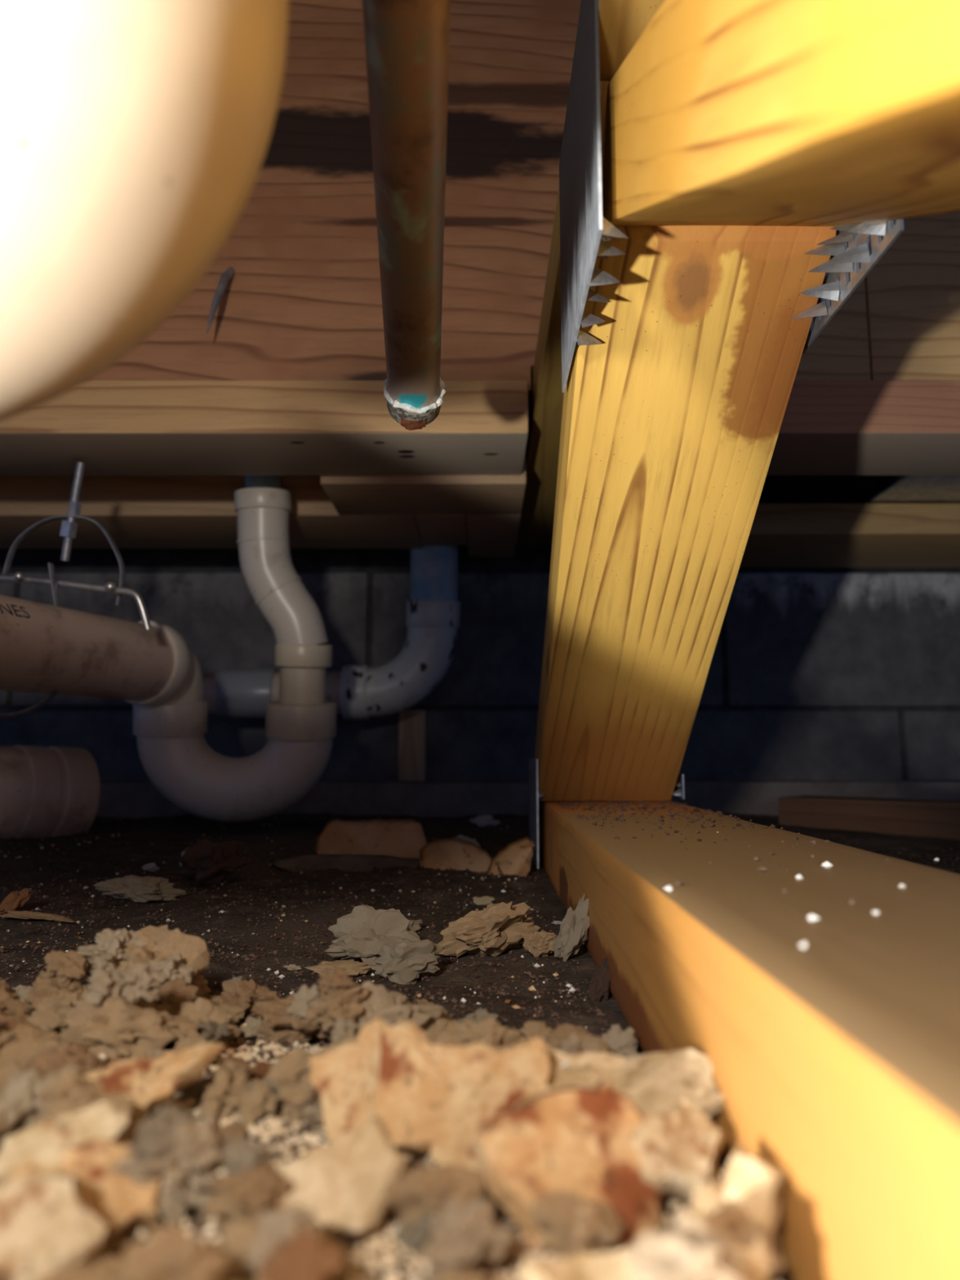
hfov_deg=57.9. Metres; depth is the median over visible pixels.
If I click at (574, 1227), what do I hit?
fragment
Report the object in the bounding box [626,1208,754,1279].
fragment
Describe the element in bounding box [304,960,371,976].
chunk
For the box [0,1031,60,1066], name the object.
fragment
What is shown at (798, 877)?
crumb
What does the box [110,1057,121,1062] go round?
fragment
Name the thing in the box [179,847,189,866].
chunk
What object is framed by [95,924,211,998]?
chunk
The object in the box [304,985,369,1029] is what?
fragment
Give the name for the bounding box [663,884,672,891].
crumb
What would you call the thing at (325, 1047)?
fragment
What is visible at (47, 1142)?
chunk
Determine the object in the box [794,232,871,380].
board
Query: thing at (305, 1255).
fragment
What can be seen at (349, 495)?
wooden beam
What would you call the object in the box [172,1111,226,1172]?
fragment
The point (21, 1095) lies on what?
fragment
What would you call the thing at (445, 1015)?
fragment
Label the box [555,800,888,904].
soil grit
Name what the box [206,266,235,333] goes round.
nail
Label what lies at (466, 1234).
fragment
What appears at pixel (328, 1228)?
fragment
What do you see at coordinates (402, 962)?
chunk
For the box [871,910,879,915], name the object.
crumb
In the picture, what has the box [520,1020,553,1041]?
fragment
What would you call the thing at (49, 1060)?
fragment
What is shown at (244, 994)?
chunk
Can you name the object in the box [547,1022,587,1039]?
fragment
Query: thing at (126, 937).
fragment
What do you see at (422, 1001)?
chunk
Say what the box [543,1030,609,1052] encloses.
fragment
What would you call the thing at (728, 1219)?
fragment
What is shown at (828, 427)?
joist
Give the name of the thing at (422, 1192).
fragment
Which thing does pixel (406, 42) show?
copper pipe
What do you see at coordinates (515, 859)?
stone
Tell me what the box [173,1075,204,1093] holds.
fragment
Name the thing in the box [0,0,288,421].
pipe elbow
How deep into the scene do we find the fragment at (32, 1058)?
0.19 m
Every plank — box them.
[466,514,520,557]
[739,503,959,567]
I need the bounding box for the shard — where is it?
[557,1060,568,1066]
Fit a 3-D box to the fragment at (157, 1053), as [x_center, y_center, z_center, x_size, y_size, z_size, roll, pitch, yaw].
[-0.075,0.099,0.203,0.008,0.006,0.009,-2,-8,14]
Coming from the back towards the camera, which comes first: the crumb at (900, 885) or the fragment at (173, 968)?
the fragment at (173, 968)
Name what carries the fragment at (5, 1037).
on the floor
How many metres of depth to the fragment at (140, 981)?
0.21 m
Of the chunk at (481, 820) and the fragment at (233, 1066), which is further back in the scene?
the chunk at (481, 820)
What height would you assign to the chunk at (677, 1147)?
0.012 m
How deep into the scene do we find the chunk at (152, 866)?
0.56 m
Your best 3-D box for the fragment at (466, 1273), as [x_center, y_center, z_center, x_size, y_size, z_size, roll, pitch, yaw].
[-0.003,0.081,0.108,0.006,0.004,0.007,-5,-9,36]
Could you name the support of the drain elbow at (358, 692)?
attached to the wooden beam at (136, 511)
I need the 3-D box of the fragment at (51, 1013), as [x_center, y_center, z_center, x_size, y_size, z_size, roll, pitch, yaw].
[-0.108,0.099,0.229,0.018,0.012,0.015,-1,-7,8]
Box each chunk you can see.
[0,888,33,918]
[0,911,75,922]
[0,1102,132,1184]
[0,1172,108,1279]
[5,1137,163,1244]
[8,984,32,993]
[40,1041,224,1107]
[59,992,200,1061]
[93,875,186,902]
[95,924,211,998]
[142,862,159,871]
[178,839,249,885]
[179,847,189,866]
[205,978,280,1020]
[253,985,332,1044]
[271,1116,406,1242]
[283,964,301,970]
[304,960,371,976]
[310,1017,426,1155]
[318,980,443,1044]
[324,904,420,963]
[368,937,443,984]
[373,1031,553,1168]
[408,919,422,931]
[416,999,434,1004]
[436,901,540,957]
[455,835,481,848]
[469,815,501,826]
[471,1078,661,1253]
[472,896,494,905]
[501,1046,722,1116]
[516,1143,787,1279]
[520,929,557,956]
[551,920,562,924]
[552,893,590,961]
[587,957,610,1002]
[633,1098,724,1204]
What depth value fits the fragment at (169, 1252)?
0.10 m
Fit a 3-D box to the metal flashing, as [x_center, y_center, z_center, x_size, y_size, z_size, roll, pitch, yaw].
[0.660,-0.139,0.774,0.580,0.002,0.099,0,-7,0]
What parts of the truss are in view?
truss plate, truss plate, truss plate, truss plate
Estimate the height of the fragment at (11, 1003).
0.012 m
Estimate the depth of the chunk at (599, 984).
0.28 m
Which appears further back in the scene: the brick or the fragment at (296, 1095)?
the brick
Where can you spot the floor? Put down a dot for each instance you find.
(614, 1015)
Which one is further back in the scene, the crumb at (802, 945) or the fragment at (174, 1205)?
the crumb at (802, 945)
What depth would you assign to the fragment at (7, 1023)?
0.22 m
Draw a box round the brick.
[315,817,427,858]
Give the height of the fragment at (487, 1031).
0.014 m
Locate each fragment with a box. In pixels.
[0,978,9,990]
[0,982,30,1015]
[0,1012,34,1031]
[0,1031,17,1053]
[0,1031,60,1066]
[0,1057,23,1096]
[0,1064,81,1133]
[0,1110,26,1150]
[13,1023,46,1042]
[15,1043,106,1078]
[17,989,32,1015]
[24,1056,35,1066]
[25,969,82,1011]
[26,991,82,1036]
[29,1039,71,1058]
[30,1093,148,1142]
[37,1070,102,1116]
[38,1255,127,1279]
[44,949,88,987]
[72,985,88,999]
[76,939,127,977]
[80,978,91,988]
[84,965,126,1004]
[90,1053,113,1068]
[94,928,146,962]
[109,963,162,1004]
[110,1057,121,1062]
[110,1144,228,1226]
[113,1224,226,1279]
[124,1104,199,1162]
[141,998,154,1008]
[143,978,198,1008]
[146,953,194,986]
[146,1048,171,1058]
[154,1004,179,1016]
[164,997,240,1048]
[171,1001,186,1010]
[171,1035,217,1067]
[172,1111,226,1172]
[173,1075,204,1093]
[180,1075,210,1101]
[196,1019,231,1044]
[199,1063,250,1118]
[202,1191,287,1230]
[207,997,234,1008]
[208,1173,246,1197]
[208,1208,275,1279]
[214,1060,253,1075]
[218,1003,245,1026]
[218,1120,245,1152]
[220,1136,273,1174]
[221,1054,251,1069]
[222,976,244,992]
[222,1094,244,1106]
[232,1161,293,1212]
[237,1080,278,1128]
[239,1015,266,1039]
[244,1257,271,1279]
[245,1201,326,1274]
[248,1060,272,1079]
[248,1080,281,1095]
[255,1230,343,1279]
[263,1074,284,1106]
[267,1046,315,1090]
[274,1107,284,1119]
[275,1080,321,1124]
[285,984,320,1019]
[302,1099,323,1125]
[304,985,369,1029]
[315,1042,341,1054]
[317,966,355,998]
[322,1222,335,1243]
[328,1029,360,1044]
[331,1016,358,1042]
[383,1164,495,1227]
[395,1215,431,1254]
[413,1195,517,1279]
[415,1217,437,1239]
[426,1017,458,1044]
[432,1266,486,1279]
[434,1004,460,1023]
[435,1017,521,1050]
[457,1008,498,1022]
[518,1035,526,1040]
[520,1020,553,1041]
[530,1190,621,1257]
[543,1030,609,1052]
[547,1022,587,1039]
[556,1031,602,1054]
[595,1200,625,1231]
[601,1024,639,1058]
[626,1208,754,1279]
[678,1180,785,1279]
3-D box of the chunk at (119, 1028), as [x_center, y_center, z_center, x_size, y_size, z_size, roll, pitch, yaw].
[-0.085,0.094,0.212,0.033,0.020,0.023,2,-8,-15]
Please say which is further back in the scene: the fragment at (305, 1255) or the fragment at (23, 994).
the fragment at (23, 994)
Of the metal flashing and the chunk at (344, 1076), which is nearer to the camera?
the chunk at (344, 1076)
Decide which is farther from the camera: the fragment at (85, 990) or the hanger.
the hanger
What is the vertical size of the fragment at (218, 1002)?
0.008 m
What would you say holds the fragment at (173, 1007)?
on the fragment at (203, 1010)
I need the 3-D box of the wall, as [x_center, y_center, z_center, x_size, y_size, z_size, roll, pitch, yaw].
[0.000,-0.083,1.068,2.400,0.680,0.163,0,-7,0]
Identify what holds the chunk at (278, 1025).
on the floor
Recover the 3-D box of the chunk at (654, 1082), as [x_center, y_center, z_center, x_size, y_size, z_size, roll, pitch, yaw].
[0.024,0.084,0.161,0.041,0.013,0.020,-1,-7,7]
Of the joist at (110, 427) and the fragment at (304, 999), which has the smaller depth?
the fragment at (304, 999)
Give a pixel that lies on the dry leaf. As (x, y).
(362, 863)
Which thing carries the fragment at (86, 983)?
on the floor
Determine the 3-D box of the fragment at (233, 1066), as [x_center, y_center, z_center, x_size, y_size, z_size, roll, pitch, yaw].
[-0.055,0.097,0.194,0.010,0.006,0.007,-3,-8,22]
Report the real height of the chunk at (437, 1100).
0.023 m
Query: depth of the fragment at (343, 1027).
0.19 m
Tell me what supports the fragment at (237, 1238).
on the loose grit at (532, 1243)
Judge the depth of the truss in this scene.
0.24 m
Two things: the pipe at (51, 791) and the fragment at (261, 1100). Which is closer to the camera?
the fragment at (261, 1100)
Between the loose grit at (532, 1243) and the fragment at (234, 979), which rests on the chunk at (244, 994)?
the fragment at (234, 979)
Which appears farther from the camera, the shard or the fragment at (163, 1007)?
the fragment at (163, 1007)
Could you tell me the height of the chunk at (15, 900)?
0.014 m
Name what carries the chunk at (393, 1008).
on the loose grit at (532, 1243)
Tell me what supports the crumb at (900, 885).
on the truss
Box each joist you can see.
[0,380,528,475]
[766,380,959,475]
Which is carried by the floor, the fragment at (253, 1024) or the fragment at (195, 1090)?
the fragment at (195, 1090)
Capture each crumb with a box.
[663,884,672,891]
[795,874,802,879]
[798,942,807,948]
[807,914,819,920]
[821,861,833,867]
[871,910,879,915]
[897,884,906,887]
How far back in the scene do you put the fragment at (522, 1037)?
0.21 m
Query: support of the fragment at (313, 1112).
on the loose grit at (532, 1243)
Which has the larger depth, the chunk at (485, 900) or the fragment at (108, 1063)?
the chunk at (485, 900)
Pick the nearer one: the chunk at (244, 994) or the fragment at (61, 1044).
the fragment at (61, 1044)
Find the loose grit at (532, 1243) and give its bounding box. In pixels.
[0,811,959,1279]
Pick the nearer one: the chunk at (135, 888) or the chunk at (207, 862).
the chunk at (135, 888)
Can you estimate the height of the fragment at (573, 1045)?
0.014 m
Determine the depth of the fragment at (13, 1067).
0.18 m
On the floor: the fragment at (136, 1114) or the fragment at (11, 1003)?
the fragment at (136, 1114)
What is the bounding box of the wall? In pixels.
[0,475,959,810]
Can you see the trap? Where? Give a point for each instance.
(45, 648)
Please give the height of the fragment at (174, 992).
0.013 m
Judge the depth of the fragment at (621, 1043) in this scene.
0.22 m
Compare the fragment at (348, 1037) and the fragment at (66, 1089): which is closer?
the fragment at (66, 1089)
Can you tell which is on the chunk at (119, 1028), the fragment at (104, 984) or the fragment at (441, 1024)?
the fragment at (104, 984)
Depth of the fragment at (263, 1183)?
0.12 m
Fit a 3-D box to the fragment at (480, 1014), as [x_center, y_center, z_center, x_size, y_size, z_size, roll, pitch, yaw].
[-0.001,0.109,0.247,0.013,0.008,0.007,2,-8,-12]
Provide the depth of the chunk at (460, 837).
0.63 m
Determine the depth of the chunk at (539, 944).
0.34 m
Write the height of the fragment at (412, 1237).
0.004 m
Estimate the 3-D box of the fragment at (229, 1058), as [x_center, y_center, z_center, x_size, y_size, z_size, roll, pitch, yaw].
[-0.057,0.099,0.202,0.007,0.004,0.006,-1,-8,9]
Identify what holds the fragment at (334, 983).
on the fragment at (327, 1011)
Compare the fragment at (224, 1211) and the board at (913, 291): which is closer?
the fragment at (224, 1211)
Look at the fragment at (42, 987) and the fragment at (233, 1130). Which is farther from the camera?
the fragment at (42, 987)
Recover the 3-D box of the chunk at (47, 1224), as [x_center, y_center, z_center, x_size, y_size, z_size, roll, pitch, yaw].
[-0.058,0.079,0.113,0.017,0.014,0.012,1,-7,-4]
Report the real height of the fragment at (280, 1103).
0.007 m
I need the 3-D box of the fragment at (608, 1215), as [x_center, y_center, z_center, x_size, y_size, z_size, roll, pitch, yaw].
[0.017,0.081,0.120,0.007,0.005,0.005,3,-8,-19]
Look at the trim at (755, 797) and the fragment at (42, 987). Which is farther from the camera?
the trim at (755, 797)
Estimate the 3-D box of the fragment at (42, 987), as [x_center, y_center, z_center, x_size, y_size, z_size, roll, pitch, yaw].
[-0.118,0.099,0.240,0.018,0.013,0.018,-1,-7,6]
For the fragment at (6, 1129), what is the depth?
0.15 m
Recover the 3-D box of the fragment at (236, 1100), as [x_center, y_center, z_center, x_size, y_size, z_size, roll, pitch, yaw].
[-0.046,0.091,0.172,0.010,0.002,0.006,1,-8,-11]
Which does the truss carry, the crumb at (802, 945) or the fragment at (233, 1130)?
the crumb at (802, 945)
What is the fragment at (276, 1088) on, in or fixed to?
on the loose grit at (532, 1243)
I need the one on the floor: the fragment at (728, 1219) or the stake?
the stake
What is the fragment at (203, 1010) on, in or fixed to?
on the floor
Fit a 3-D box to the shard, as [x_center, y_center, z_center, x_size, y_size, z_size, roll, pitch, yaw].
[0.016,0.085,0.163,0.018,0.009,0.010,2,-8,-15]
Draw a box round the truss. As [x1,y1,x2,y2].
[515,0,959,1279]
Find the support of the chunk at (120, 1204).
on the loose grit at (532, 1243)
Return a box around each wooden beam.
[0,475,422,548]
[320,453,525,515]
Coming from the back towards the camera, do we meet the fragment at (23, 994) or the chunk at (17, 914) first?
the chunk at (17, 914)
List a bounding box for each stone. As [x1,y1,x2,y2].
[419,837,505,876]
[486,836,534,877]
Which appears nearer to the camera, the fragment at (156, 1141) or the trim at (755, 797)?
the fragment at (156, 1141)
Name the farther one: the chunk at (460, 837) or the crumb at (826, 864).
the chunk at (460, 837)
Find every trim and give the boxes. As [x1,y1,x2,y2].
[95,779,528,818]
[670,779,959,815]
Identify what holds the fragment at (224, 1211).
on the floor
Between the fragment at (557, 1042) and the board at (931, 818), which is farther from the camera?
the board at (931, 818)
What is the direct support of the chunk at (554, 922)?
on the floor
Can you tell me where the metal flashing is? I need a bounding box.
[870,475,959,501]
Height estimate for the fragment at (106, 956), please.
0.012 m
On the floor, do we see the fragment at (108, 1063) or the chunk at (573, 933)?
the chunk at (573, 933)
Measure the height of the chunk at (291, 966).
0.002 m
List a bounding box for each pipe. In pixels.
[0,745,100,838]
[362,0,450,430]
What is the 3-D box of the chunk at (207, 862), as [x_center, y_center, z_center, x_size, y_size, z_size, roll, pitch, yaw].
[-0.162,0.135,0.524,0.039,0.029,0.035,5,-9,-34]
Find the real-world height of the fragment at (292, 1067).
0.008 m
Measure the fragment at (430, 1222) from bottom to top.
0.005 m
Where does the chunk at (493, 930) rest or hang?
on the floor
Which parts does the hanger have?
threaded rod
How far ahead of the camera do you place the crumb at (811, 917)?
0.17 m
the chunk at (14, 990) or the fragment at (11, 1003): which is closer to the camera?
the fragment at (11, 1003)
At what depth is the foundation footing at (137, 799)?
0.89 m
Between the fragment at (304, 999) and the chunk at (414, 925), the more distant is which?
the chunk at (414, 925)
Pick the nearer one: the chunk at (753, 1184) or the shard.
the chunk at (753, 1184)
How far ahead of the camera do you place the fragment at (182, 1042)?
0.21 m
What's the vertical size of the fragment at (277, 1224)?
0.008 m
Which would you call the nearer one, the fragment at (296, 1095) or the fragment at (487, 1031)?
the fragment at (296, 1095)
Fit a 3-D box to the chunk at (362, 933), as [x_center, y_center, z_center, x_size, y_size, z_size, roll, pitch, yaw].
[-0.042,0.119,0.347,0.041,0.024,0.023,3,-8,-21]
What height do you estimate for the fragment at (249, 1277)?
0.008 m
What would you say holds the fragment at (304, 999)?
on the chunk at (278, 1025)
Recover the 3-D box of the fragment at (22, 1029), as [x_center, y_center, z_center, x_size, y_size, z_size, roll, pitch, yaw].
[-0.104,0.091,0.202,0.007,0.004,0.007,2,-8,-16]
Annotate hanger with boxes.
[0,462,151,719]
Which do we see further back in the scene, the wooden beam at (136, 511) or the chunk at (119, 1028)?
the wooden beam at (136, 511)
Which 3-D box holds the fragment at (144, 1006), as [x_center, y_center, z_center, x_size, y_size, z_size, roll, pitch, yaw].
[-0.092,0.098,0.228,0.012,0.012,0.018,3,-8,-22]
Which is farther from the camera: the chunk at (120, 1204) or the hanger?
the hanger
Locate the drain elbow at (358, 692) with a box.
[202,544,460,719]
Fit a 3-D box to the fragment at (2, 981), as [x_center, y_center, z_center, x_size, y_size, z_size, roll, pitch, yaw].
[-0.152,0.111,0.269,0.011,0.010,0.012,2,-8,-18]
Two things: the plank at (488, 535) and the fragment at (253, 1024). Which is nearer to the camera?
the fragment at (253, 1024)
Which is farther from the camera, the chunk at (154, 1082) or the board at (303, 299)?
the board at (303, 299)
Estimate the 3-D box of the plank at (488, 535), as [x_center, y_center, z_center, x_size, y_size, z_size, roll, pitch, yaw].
[0.012,-0.117,0.840,0.048,0.038,0.164,0,-7,0]
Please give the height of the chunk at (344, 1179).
0.014 m
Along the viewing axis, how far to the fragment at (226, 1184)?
0.12 m
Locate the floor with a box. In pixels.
[0,810,959,1279]
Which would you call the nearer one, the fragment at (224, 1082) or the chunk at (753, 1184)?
the chunk at (753, 1184)
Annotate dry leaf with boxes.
[271,853,482,872]
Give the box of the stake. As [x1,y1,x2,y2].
[398,709,426,780]
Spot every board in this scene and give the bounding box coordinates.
[88,0,581,406]
[777,795,959,839]
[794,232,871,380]
[864,211,959,380]
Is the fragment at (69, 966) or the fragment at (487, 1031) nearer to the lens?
the fragment at (487, 1031)
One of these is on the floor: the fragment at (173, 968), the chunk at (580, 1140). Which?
the chunk at (580, 1140)
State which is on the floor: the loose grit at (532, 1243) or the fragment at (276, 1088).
the loose grit at (532, 1243)
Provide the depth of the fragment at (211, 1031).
0.22 m
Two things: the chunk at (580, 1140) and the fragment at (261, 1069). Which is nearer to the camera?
the chunk at (580, 1140)
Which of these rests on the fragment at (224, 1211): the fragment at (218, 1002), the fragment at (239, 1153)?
the fragment at (239, 1153)
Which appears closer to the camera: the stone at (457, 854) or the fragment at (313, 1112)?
the fragment at (313, 1112)
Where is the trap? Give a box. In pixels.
[0,475,336,822]
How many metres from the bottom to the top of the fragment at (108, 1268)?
0.006 m
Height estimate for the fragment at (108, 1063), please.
0.006 m
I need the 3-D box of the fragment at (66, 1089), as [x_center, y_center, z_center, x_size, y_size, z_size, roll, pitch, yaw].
[-0.070,0.077,0.148,0.009,0.008,0.012,7,-10,-44]
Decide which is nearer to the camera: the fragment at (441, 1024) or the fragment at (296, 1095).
the fragment at (296, 1095)
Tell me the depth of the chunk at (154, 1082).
0.17 m
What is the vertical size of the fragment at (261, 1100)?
0.007 m
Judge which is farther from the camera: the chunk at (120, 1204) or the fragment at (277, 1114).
the fragment at (277, 1114)
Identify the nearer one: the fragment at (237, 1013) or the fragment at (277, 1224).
the fragment at (277, 1224)

